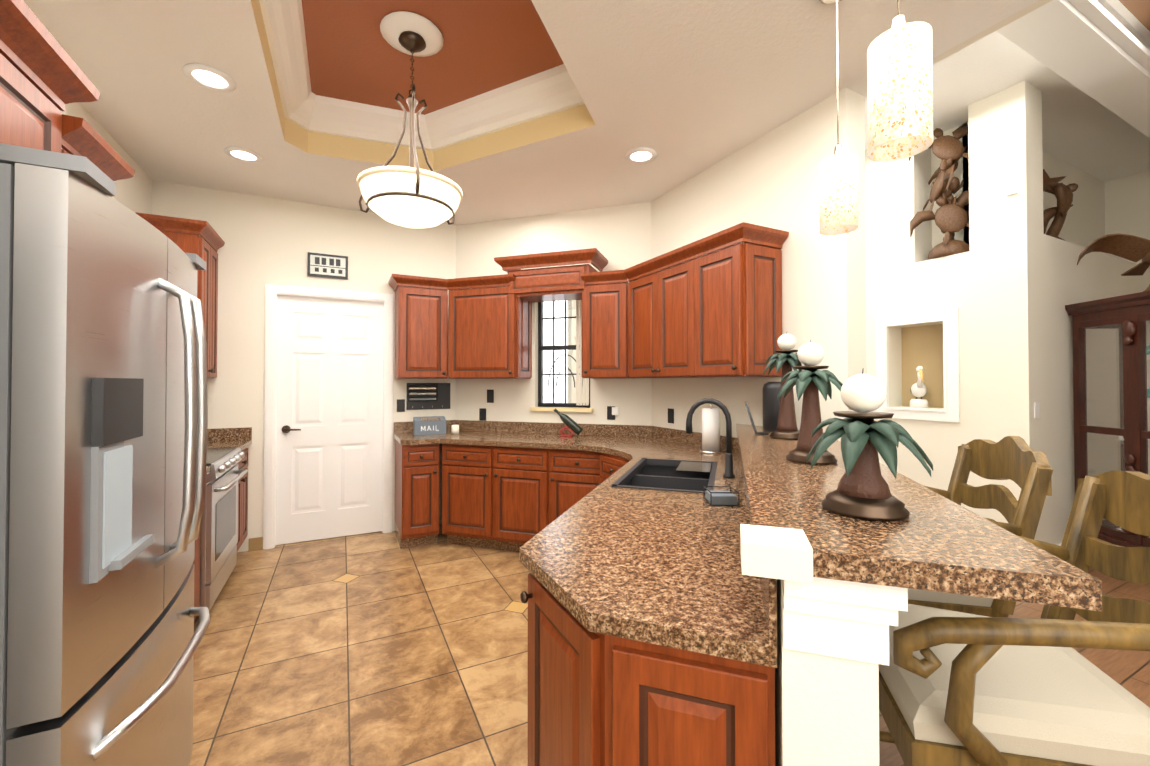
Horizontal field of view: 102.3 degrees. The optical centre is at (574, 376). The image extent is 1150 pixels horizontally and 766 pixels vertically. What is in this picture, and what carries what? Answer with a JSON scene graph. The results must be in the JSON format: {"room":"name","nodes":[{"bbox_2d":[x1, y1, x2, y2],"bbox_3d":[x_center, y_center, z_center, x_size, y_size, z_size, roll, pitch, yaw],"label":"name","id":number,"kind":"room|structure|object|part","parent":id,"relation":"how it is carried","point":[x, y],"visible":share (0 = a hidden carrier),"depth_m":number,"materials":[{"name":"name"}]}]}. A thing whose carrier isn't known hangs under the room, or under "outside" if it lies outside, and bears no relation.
{"room":"kitchen","nodes":[
{"label":"kitchen","id":0,"kind":"room"},
{"bbox_2d":[189,525,529,765],"bbox_3d":[-0.257,1.415,1.512,3.750,0.060,6.390,0,-1,-27],"label":"floor","id":1,"kind":"structure","parent":0,"point":[379,648],"depth_m":2.28,"materials":[{"name":"brown tile"}]},
{"bbox_2d":[0,143,209,765],"bbox_3d":[-1.463,0.482,1.092,0.928,1.795,0.872,0,-1,-27],"label":"fridge","id":2,"kind":"object","parent":1,"relation":"on","point":[103,402],"visible":1,"depth_m":0.94,"materials":[{"name":"grey metal"}]},
{"bbox_2d":[193,531,199,619],"bbox_3d":[-2.090,0.960,1.930,0.598,0.860,1.110,0,-1,-27],"label":"base cabinet","id":3,"kind":"object","parent":1,"relation":"on","point":[196,562],"depth_m":2.51,"materials":[{"name":"brown wood"}]},
{"bbox_2d":[194,447,247,624],"bbox_3d":[-2.456,0.945,2.804,0.692,0.912,0.750,0,-1,-27],"label":"range","id":4,"kind":"object","parent":1,"relation":"on","point":[218,539],"visible":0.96,"depth_m":2.76,"materials":[{"name":"silver metal"}]},
{"bbox_2d":[208,448,247,550],"bbox_3d":[-2.799,0.977,3.367,0.618,0.860,0.555,0,-1,-27],"label":"base cabinet","id":5,"kind":"object","parent":1,"relation":"on","point":[243,464],"depth_m":3.54,"materials":[{"name":"brown wood"}]},
{"bbox_2d":[207,440,251,451],"bbox_3d":[-2.792,0.527,3.381,0.638,0.038,0.553,0,-1,-27],"label":"countertop","id":6,"kind":"structure","parent":5,"relation":"on","point":[242,444],"depth_m":3.53,"materials":[{"name":"brown stone"}]},
{"bbox_2d":[394,436,435,548],"bbox_3d":[-1.390,0.986,4.053,0.295,0.860,0.598,0,-1,-27],"label":"base cabinet","id":7,"kind":"object","parent":1,"relation":"on","point":[415,491],"depth_m":3.79,"materials":[{"name":"brown wood"}]},
{"bbox_2d":[436,464,903,550],"bbox_3d":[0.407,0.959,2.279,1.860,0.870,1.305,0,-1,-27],"label":"base cabinet","id":8,"kind":"object","parent":1,"relation":"on","point":[460,527],"depth_m":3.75,"materials":[{"name":"brown wood"}]},
{"bbox_2d":[520,488,975,765],"bbox_3d":[0.783,0.950,1.530,1.860,0.870,0.370,0,-1,-27],"label":"base cabinet","id":9,"kind":"object","parent":1,"relation":"on","point":[553,636],"depth_m":1.10,"materials":[{"name":"brown wood"}]},
{"bbox_2d":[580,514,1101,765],"bbox_3d":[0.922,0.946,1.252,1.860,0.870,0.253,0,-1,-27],"label":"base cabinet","id":10,"kind":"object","parent":1,"relation":"on","point":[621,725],"depth_m":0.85,"materials":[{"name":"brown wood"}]},
{"bbox_2d":[394,424,999,715],"bbox_3d":[0.079,0.519,2.903,1.908,0.042,3.980,0,-1,-27],"label":"countertop","id":11,"kind":"structure","parent":10,"relation":"on","point":[679,589],"depth_m":1.18,"materials":[{"name":"brown stone"}]},
{"bbox_2d":[413,416,458,434],"bbox_3d":[-1.240,0.439,4.156,0.380,0.155,0.164,0,-1,-27],"label":"box","id":12,"kind":"object","parent":11,"relation":"on","point":[430,425],"visible":1,"depth_m":4.13,"materials":[{"name":"grey metal"}]},
{"bbox_2d":[554,409,582,436],"bbox_3d":[-0.058,0.392,3.964,0.265,0.236,0.070,0,-1,18],"label":"holder","id":13,"kind":"object","parent":11,"relation":"on","point":[572,425],"visible":1,"depth_m":3.93,"materials":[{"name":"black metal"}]},
{"bbox_2d":[699,404,722,453],"bbox_3d":[0.906,0.341,3.087,0.150,0.325,0.148,0,-1,-27],"label":"paper towel","id":14,"kind":"object","parent":11,"relation":"on","point":[710,430],"visible":0.96,"depth_m":3.04,"materials":[{"name":"white paper"}]},
{"bbox_2d":[703,486,739,505],"bbox_3d":[0.564,0.461,1.792,0.109,0.052,0.109,0,-1,1],"label":"holder","id":15,"kind":"object","parent":11,"relation":"on","point":[721,498],"visible":1,"depth_m":1.75,"materials":[{"name":"black"}]},
{"bbox_2d":[745,402,768,434],"bbox_3d":[0.954,0.217,2.435,0.115,0.167,0.130,0,-1,18],"label":"tablet stand","id":16,"kind":"object","parent":11,"relation":"on","point":[752,422],"visible":1,"depth_m":2.39,"materials":[{"name":"black"}]},
{"bbox_2d":[762,382,780,431],"bbox_3d":[1.131,0.166,2.598,0.148,0.274,0.148,0,-1,-27],"label":"air purifier","id":17,"kind":"object","parent":11,"relation":"on","point":[771,401],"visible":0.56,"depth_m":2.55,"materials":[{"name":"black plastic"}]},
{"bbox_2d":[763,332,805,439],"bbox_3d":[1.029,0.038,2.269,0.229,0.520,0.243,0,-1,-27],"label":"candle","id":18,"kind":"object","parent":11,"relation":"on","point":[786,359],"visible":0.88,"depth_m":2.24,"materials":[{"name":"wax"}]},
{"bbox_2d":[777,340,842,463],"bbox_3d":[0.808,0.080,1.604,0.229,0.420,0.243,0,-1,-27],"label":"candle","id":19,"kind":"object","parent":11,"relation":"on","point":[810,380],"visible":0.96,"depth_m":1.57,"materials":[{"name":"brown metal"}]},
{"bbox_2d":[807,368,932,520],"bbox_3d":[0.602,0.132,0.981,0.229,0.300,0.243,0,-1,-27],"label":"candle holder","id":20,"kind":"object","parent":11,"relation":"on","point":[862,491],"visible":1,"depth_m":0.94,"materials":[{"name":"brown metal"}]},
{"bbox_2d":[61,88,866,551],"bbox_3d":[-0.179,-0.415,1.557,3.910,3.600,6.420,0,-1,-27],"label":"wall","id":21,"kind":"structure","parent":0,"point":[307,386],"depth_m":3.90,"materials":[{"name":"paint"}]},
{"bbox_2d":[0,0,75,154],"bbox_3d":[-1.569,-0.664,0.888,0.578,0.421,0.696,0,-1,-27],"label":"upper cabinet","id":22,"kind":"object","parent":21,"relation":"attached to","point":[36,85],"depth_m":1.18,"materials":[{"name":"brown wood"}]},
{"bbox_2d":[72,117,119,196],"bbox_3d":[-1.797,-0.600,1.342,0.578,0.304,0.319,0,-1,-27],"label":"upper cabinet","id":23,"kind":"object","parent":21,"relation":"attached to","point":[85,142],"depth_m":1.45,"materials":[{"name":"brown wood"}]},
{"bbox_2d":[135,212,219,377],"bbox_3d":[-2.909,-0.534,3.370,0.408,1.085,0.485,0,-1,-27],"label":"upper cabinet","id":24,"kind":"object","parent":21,"relation":"attached to","point":[185,234],"depth_m":3.33,"materials":[{"name":"brown wood"}]},
{"bbox_2d":[248,537,262,550],"bbox_3d":[-2.600,1.363,3.771,0.095,0.100,0.010,0,-1,-27],"label":"baseboard","id":25,"kind":"structure","parent":21,"relation":"attached to","point":[255,543],"depth_m":3.77,"materials":[{"name":"tile"}]},
{"bbox_2d":[307,252,347,279],"bbox_3d":[-2.143,-0.959,4.021,0.310,0.200,0.024,0,-1,-27],"label":"framed wall art","id":26,"kind":"object","parent":21,"relation":"attached to","point":[327,265],"visible":1,"depth_m":4.01,"materials":[{"name":"black"}]},
{"bbox_3d":[-2.134,0.329,4.071,0.985,2.175,0.148,0,-1,-27],"label":"pantry door","id":27,"kind":"part","parent":21,"relation":"part of","materials":[{"name":"white wood"}]},
{"bbox_2d":[207,420,455,439],"bbox_3d":[-2.179,0.465,3.988,2.278,0.100,0.018,0,-1,-27],"label":"backsplash","id":28,"kind":"structure","parent":21,"relation":"attached to","point":[219,433],"depth_m":3.73,"materials":[{"name":"brown stone"}]},
{"bbox_2d":[397,399,404,411],"bbox_3d":[-1.610,0.269,4.283,0.070,0.115,0.006,0,-1,-27],"label":"electrical outlet plate","id":29,"kind":"object","parent":21,"relation":"attached to","point":[400,402],"depth_m":4.28,"materials":[{"name":"black plastic"}]},
{"bbox_2d":[392,274,447,378],"bbox_3d":[-1.401,-0.424,4.216,0.417,0.886,0.328,0,-1,-27],"label":"upper cabinet","id":30,"kind":"object","parent":21,"relation":"attached to","point":[421,314],"depth_m":4.07,"materials":[{"name":"brown wood"}]},
{"bbox_2d":[406,383,449,409],"bbox_3d":[-1.376,0.185,4.373,0.400,0.250,0.056,0,-1,-27],"label":"mail organizer","id":31,"kind":"object","parent":21,"relation":"attached to","point":[421,396],"visible":1,"depth_m":4.36,"materials":[{"name":"black"}]},
{"bbox_2d":[448,272,507,378],"bbox_3d":[-0.825,-0.430,4.071,0.475,0.878,0.474,0,-1,-27],"label":"upper cabinet","id":32,"kind":"object","parent":21,"relation":"attached to","point":[478,315],"depth_m":4.07,"materials":[{"name":"brown wood"}]},
{"bbox_2d":[479,408,485,420],"bbox_3d":[-0.878,0.361,4.409,0.070,0.115,0.007,0,-1,18],"label":"electrical outlet plate","id":33,"kind":"object","parent":21,"relation":"attached to","point":[482,411],"depth_m":4.41,"materials":[{"name":"black plastic"}]},
{"bbox_2d":[487,390,493,402],"bbox_3d":[-0.802,0.185,4.385,0.070,0.125,0.007,0,-1,18],"label":"electrical outlet plate","id":34,"kind":"object","parent":21,"relation":"attached to","point":[490,393],"depth_m":4.38,"materials":[{"name":"black plastic"}]},
{"bbox_2d":[500,248,607,378],"bbox_3d":[-0.185,-0.501,4.030,0.734,1.020,0.734,0,-1,-27],"label":"window valance","id":35,"kind":"object","parent":21,"relation":"attached to","point":[526,287],"depth_m":3.92,"materials":[{"name":"brown wood"}]},
{"bbox_2d":[584,264,627,377],"bbox_3d":[0.239,-0.414,3.717,0.264,0.838,0.264,0,-1,-27],"label":"upper cabinet","id":36,"kind":"object","parent":21,"relation":"attached to","point":[605,305],"depth_m":3.70,"materials":[{"name":"brown wood"}]},
{"bbox_2d":[607,406,617,419],"bbox_3d":[0.323,0.315,3.994,0.100,0.115,0.039,0,-1,18],"label":"electrical outlet plate","id":37,"kind":"object","parent":21,"relation":"attached to","point":[612,411],"depth_m":4.01,"materials":[{"name":"black"}]},
{"bbox_2d":[628,244,691,377],"bbox_3d":[0.733,-0.415,3.374,0.328,0.846,0.769,0,-1,-27],"label":"upper cabinet","id":38,"kind":"object","parent":21,"relation":"attached to","point":[659,302],"depth_m":3.25,"materials":[{"name":"brown wood"}]},
{"bbox_2d":[668,408,673,422],"bbox_3d":[0.759,0.311,3.672,0.006,0.115,0.070,0,-1,-27],"label":"electrical outlet plate","id":39,"kind":"object","parent":21,"relation":"attached to","point":[670,411],"depth_m":3.67,"materials":[{"name":"black plastic"}]},
{"bbox_2d":[648,426,743,451],"bbox_3d":[0.858,0.458,3.459,0.018,0.100,0.990,0,-1,-27],"label":"backsplash","id":40,"kind":"structure","parent":21,"relation":"attached to","point":[727,443],"depth_m":3.43,"materials":[{"name":"brown stone"}]},
{"bbox_2d":[692,222,787,377],"bbox_3d":[0.996,-0.421,2.848,0.328,0.846,0.407,0,-1,-27],"label":"upper cabinet","id":41,"kind":"object","parent":21,"relation":"attached to","point":[737,289],"depth_m":2.69,"materials":[{"name":"brown wood"}]},
{"bbox_2d":[876,307,1061,545],"bbox_3d":[3.029,0.441,5.190,5.089,1.980,3.540,0,-1,-27],"label":"trim","id":42,"kind":"structure","parent":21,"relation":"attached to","point":[949,318],"depth_m":3.91,"materials":[{"name":"white"}]},
{"bbox_2d":[910,366,927,407],"bbox_3d":[3.057,0.092,4.123,0.242,0.368,0.185,0,-1,-27],"label":"pelican figurine","id":43,"kind":"object","parent":42,"relation":"on","point":[918,389],"visible":1,"depth_m":4.08,"materials":[{"name":"white ceramic"}]},
{"bbox_2d":[23,0,1037,224],"bbox_3d":[-0.179,-1.674,1.573,3.910,0.320,6.420,0,-1,-27],"label":"ceiling","id":44,"kind":"structure","parent":0,"point":[685,90],"depth_m":2.58,"materials":[{"name":"beige paint"}]},
{"bbox_2d":[183,63,235,91],"bbox_3d":[-1.834,-1.499,2.330,0.211,0.011,0.211,1,-1,-36],"label":"recessed light","id":45,"kind":"object","parent":44,"relation":"in","point":[209,77],"depth_m":2.33,"materials":[{"name":"white"}]},
{"bbox_2d":[224,147,262,162],"bbox_3d":[-2.228,-1.489,3.116,0.211,0.011,0.211,1,-1,-36],"label":"recessed light","id":46,"kind":"object","parent":44,"relation":"in","point":[242,154],"depth_m":3.11,"materials":[{"name":"white"}]},
{"bbox_2d":[357,11,462,228],"bbox_3d":[-0.858,-1.313,2.443,0.526,1.019,0.554,0,-1,-27],"label":"pendant light","id":47,"kind":"object","parent":44,"relation":"hanging from","point":[411,196],"visible":0.98,"depth_m":2.35,"materials":[{"name":"white glass"}]},
{"bbox_2d":[625,147,656,163],"bbox_3d":[0.445,-1.489,3.125,0.211,0.011,0.211,1,-1,-36],"label":"recessed light","id":48,"kind":"object","parent":44,"relation":"in","point":[639,155],"depth_m":3.12,"materials":[{"name":"white"}]},
{"bbox_2d":[819,0,858,234],"bbox_3d":[1.019,-1.039,1.796,0.132,0.944,0.132,0,-1,-27],"label":"mini pendant light","id":49,"kind":"object","parent":44,"relation":"hanging from","point":[838,196],"visible":1,"depth_m":1.75,"materials":[{"name":"white glass"}]},
{"bbox_2d":[867,0,932,161],"bbox_3d":[0.800,-1.039,1.147,0.132,0.959,0.132,0,-1,-27],"label":"mini pendant light","id":50,"kind":"object","parent":44,"relation":"hanging from","point":[900,84],"visible":1,"depth_m":1.09,"materials":[{"name":"white glass"}]},
{"bbox_2d":[567,300,585,402],"bbox_3d":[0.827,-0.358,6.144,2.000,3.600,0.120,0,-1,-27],"label":"curtain","id":51,"kind":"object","parent":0,"point":[569,389],"depth_m":5.67,"materials":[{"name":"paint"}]},
{"bbox_2d":[775,577,907,765],"bbox_3d":[0.809,0.865,1.864,0.179,1.048,2.344,0,-1,18],"label":"pillar","id":52,"kind":"structure","parent":0,"point":[832,644],"depth_m":0.78,"materials":[{"name":"white paint"}]},
{"bbox_2d":[865,81,1050,542],"bbox_3d":[2.687,-0.371,5.112,0.380,3.600,3.630,0,-1,-27],"label":"wall","id":53,"kind":"structure","parent":0,"point":[1013,282],"depth_m":3.68,"materials":[{"name":"paint"}]},
{"bbox_2d":[909,126,969,259],"bbox_3d":[3.142,-1.572,3.902,0.484,1.130,0.545,0,-1,-27],"label":"figurine","id":54,"kind":"object","parent":53,"relation":"attached to","point":[950,217],"visible":0.94,"depth_m":3.89,"materials":[{"name":"brown wood"}]},
{"bbox_2d":[1006,181,1016,195],"bbox_3d":[3.285,-1.416,3.485,0.018,0.090,0.060,0,-1,-27],"label":"electrical outlet plate","id":55,"kind":"object","parent":53,"relation":"attached to","point":[1011,189],"depth_m":3.48,"materials":[{"name":"white plastic"}]},
{"bbox_2d":[1034,403,1039,417],"bbox_3d":[3.434,0.252,3.444,0.070,0.115,0.006,0,-1,-27],"label":"electrical outlet plate","id":56,"kind":"object","parent":53,"relation":"attached to","point":[1036,405],"depth_m":3.44,"materials":[{"name":"white plastic"}]},
{"bbox_2d":[865,0,1051,96],"bbox_3d":[2.288,-1.871,1.072,0.050,0.700,3.190,0,-1,-27],"label":"wall","id":57,"kind":"structure","parent":0,"point":[1039,3],"depth_m":2.01,"materials":[{"name":"paint"}]},
{"bbox_2d":[864,0,1149,181],"bbox_3d":[3.813,-2.092,3.791,5.210,0.290,7.040,0,-1,-27],"label":"ceiling","id":58,"kind":"structure","parent":0,"point":[1083,66],"depth_m":3.26,"materials":[{"name":"white paint"}]},
{"bbox_2d":[879,567,1149,765],"bbox_3d":[1.984,1.432,2.898,9.000,0.060,6.920,0,-1,-27],"label":"floor","id":59,"kind":"structure","parent":0,"point":[1128,670],"depth_m":2.28,"materials":[{"name":"brown tile"}]},
{"bbox_2d":[879,436,1052,743],"bbox_3d":[1.118,0.793,1.627,0.798,1.191,0.798,0,-1,-27],"label":"bar stool","id":60,"kind":"object","parent":59,"relation":"on","point":[1022,465],"visible":0.33,"depth_m":1.44,"materials":[{"name":"brown wood"}]},
{"bbox_2d":[879,470,1149,765],"bbox_3d":[0.928,0.785,1.029,0.798,1.191,0.798,0,-1,-27],"label":"bar stool","id":61,"kind":"object","parent":59,"relation":"on","point":[956,688],"visible":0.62,"depth_m":0.86,"materials":[{"name":"brown wood"}]},
{"bbox_2d":[1065,233,1149,546],"bbox_3d":[4.086,0.189,3.238,0.888,2.435,1.040,0,-1,-27],"label":"curio cabinet","id":62,"kind":"object","parent":59,"relation":"on","point":[1127,316],"visible":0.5,"depth_m":3.38,"materials":[{"name":"brown wood"}]},
{"bbox_3d":[4.104,0.366,3.238,0.697,1.500,0.848,0,-1,-27],"label":"glass","id":63,"kind":"part","parent":62,"relation":"part of","materials":[{"name":"clear glass"}]},
{"bbox_2d":[1047,153,1149,544],"bbox_3d":[4.720,-0.379,4.392,2.790,3.600,0.520,0,-1,-27],"label":"wall","id":64,"kind":"structure","parent":0,"point":[1100,208],"depth_m":3.99,"materials":[{"name":"paint"}]},
{"bbox_2d":[1043,169,1077,240],"bbox_3d":[4.089,-1.443,3.980,0.231,0.715,0.303,0,-1,-27],"label":"figurine","id":65,"kind":"object","parent":64,"relation":"attached to","point":[1062,193],"visible":0.58,"depth_m":3.95,"materials":[{"name":"brown wood"}]},
{"label":"outside","id":66,"kind":"structure","parent":0,"visible":0},
{"bbox_2d":[543,301,566,402],"bbox_3d":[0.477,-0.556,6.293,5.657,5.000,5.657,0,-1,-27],"label":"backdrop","id":67,"kind":"structure","parent":66,"point":[549,360],"depth_m":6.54,"materials":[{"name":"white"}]}
]}

